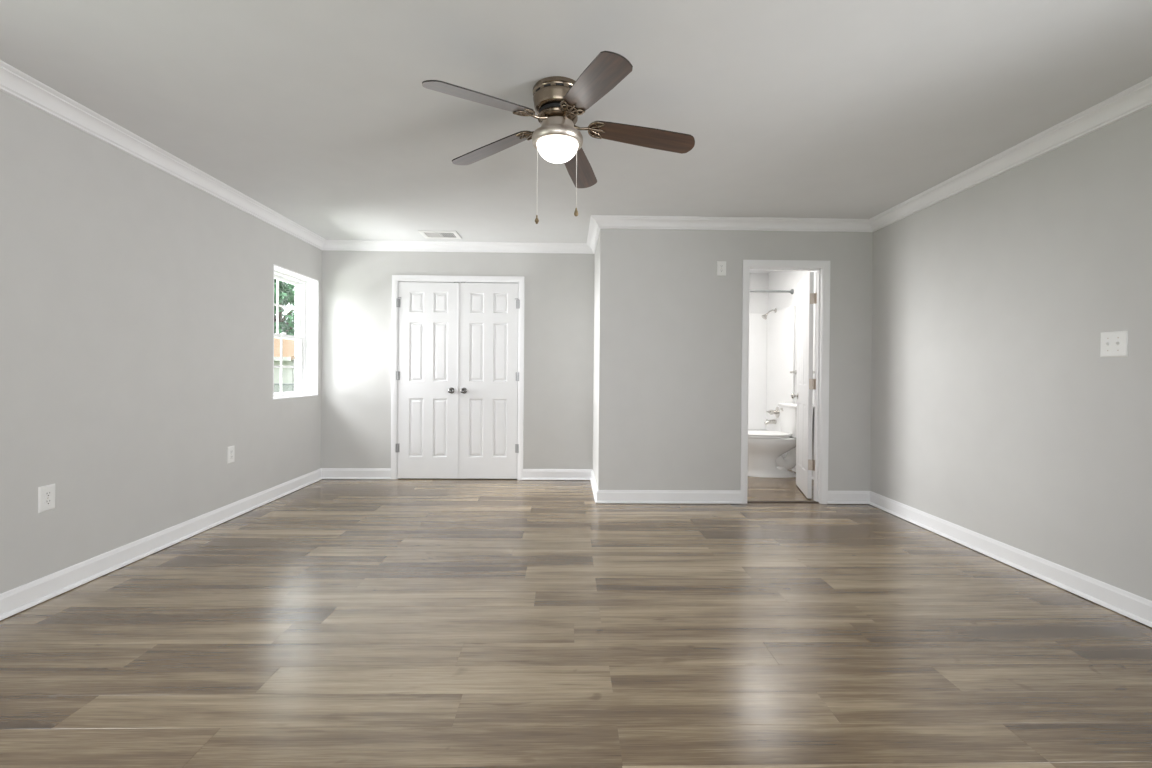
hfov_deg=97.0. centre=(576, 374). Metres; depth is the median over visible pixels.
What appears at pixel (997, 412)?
wall
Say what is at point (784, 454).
bathtub
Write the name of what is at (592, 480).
baseboard
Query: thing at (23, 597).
baseboard
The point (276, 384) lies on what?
fence
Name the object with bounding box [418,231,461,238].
ceiling vent
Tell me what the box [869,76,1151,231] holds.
crown molding
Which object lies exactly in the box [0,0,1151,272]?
ceiling
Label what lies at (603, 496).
baseboard
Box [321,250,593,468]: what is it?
wall
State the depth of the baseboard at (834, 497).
4.41 m
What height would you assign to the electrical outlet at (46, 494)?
0.124 m
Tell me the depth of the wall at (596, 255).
4.85 m
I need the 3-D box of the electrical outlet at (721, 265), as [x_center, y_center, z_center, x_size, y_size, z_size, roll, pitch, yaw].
[1.246,-0.915,4.383,0.080,0.124,0.009,0,0,-1]
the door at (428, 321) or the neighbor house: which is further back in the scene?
the neighbor house
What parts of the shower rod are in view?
rod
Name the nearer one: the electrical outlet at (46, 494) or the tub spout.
the electrical outlet at (46, 494)
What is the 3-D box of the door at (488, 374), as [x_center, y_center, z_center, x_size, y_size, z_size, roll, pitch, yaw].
[-0.908,0.061,5.269,0.634,2.030,0.096,0,0,-1]
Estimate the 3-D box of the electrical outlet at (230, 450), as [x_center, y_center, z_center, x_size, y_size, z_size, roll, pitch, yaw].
[-2.597,0.599,3.836,0.009,0.124,0.080,0,0,-1]
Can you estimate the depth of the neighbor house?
17.29 m
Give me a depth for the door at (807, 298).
4.70 m
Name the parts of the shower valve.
lever handle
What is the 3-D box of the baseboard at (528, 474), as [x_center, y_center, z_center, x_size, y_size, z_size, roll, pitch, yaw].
[-0.196,1.034,5.289,0.727,0.108,0.027,0,0,-1]
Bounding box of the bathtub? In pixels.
[748,430,790,469]
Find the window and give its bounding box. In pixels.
[273,264,318,399]
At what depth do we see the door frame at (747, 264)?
4.39 m
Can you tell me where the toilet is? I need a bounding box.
[748,403,813,477]
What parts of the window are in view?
sash, sash, frame, sill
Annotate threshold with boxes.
[747,501,818,502]
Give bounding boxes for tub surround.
[748,306,794,431]
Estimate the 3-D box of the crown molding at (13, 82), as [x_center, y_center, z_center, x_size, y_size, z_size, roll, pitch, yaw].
[-2.500,-1.302,1.643,0.086,0.088,7.199,0,0,-1]
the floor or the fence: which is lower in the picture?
the floor
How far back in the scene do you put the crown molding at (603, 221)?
4.35 m
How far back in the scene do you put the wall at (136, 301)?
2.89 m
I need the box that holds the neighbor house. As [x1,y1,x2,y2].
[274,338,294,392]
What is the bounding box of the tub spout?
[764,419,776,424]
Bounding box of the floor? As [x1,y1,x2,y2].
[0,470,1151,767]
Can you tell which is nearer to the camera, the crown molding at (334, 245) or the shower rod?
the crown molding at (334, 245)
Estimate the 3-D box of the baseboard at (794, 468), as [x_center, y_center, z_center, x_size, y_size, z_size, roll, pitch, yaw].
[2.517,1.056,5.221,0.027,0.108,1.363,0,0,-1]
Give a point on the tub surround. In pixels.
(772, 339)
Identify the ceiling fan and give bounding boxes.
[422,51,694,223]
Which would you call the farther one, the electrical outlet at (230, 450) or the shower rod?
the shower rod
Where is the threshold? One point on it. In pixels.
(747, 501)
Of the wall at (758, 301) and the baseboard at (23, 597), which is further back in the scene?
the wall at (758, 301)
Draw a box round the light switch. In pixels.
[1100,331,1127,356]
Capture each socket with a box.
[44,491,51,496]
[44,499,51,504]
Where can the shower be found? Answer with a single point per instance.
(764, 316)
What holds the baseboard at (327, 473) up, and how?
attached to the wall at (356, 285)
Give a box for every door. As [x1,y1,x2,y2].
[395,282,458,478]
[458,282,519,478]
[791,272,816,498]
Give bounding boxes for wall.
[0,90,321,593]
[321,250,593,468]
[593,233,599,486]
[598,229,872,490]
[749,273,767,313]
[768,105,1151,600]
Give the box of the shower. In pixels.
[762,308,776,319]
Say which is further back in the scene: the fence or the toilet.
the fence
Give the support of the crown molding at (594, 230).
attached to the wall at (596, 255)
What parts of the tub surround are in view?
panel, panel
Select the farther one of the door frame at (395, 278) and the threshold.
the door frame at (395, 278)
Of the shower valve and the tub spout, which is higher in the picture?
the shower valve
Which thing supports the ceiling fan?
hanging from the ceiling
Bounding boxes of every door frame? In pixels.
[391,275,524,479]
[740,260,829,503]
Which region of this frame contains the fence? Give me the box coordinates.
[274,383,294,392]
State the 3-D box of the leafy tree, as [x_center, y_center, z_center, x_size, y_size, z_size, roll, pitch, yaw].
[-16.037,-2.590,27.611,6.796,8.697,6.010,0,0,-43]
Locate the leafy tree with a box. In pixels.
[274,279,294,335]
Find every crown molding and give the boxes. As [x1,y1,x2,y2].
[0,60,325,249]
[323,240,593,253]
[587,216,599,253]
[591,215,872,231]
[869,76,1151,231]
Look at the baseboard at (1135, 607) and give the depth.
2.86 m
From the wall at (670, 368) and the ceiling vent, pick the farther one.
the ceiling vent
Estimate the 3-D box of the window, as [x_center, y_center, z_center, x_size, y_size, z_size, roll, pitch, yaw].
[-2.718,-0.371,4.774,0.219,1.168,0.797,0,0,-1]
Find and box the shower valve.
[766,407,779,417]
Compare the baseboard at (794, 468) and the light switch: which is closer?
the light switch
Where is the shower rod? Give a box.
[749,289,793,293]
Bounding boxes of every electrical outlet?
[38,484,54,512]
[227,446,234,463]
[717,261,725,275]
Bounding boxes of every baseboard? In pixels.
[0,468,321,620]
[321,468,390,478]
[522,469,591,479]
[590,469,597,501]
[595,490,741,503]
[792,466,813,479]
[827,491,869,503]
[869,491,1151,627]
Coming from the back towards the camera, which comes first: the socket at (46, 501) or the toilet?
the toilet

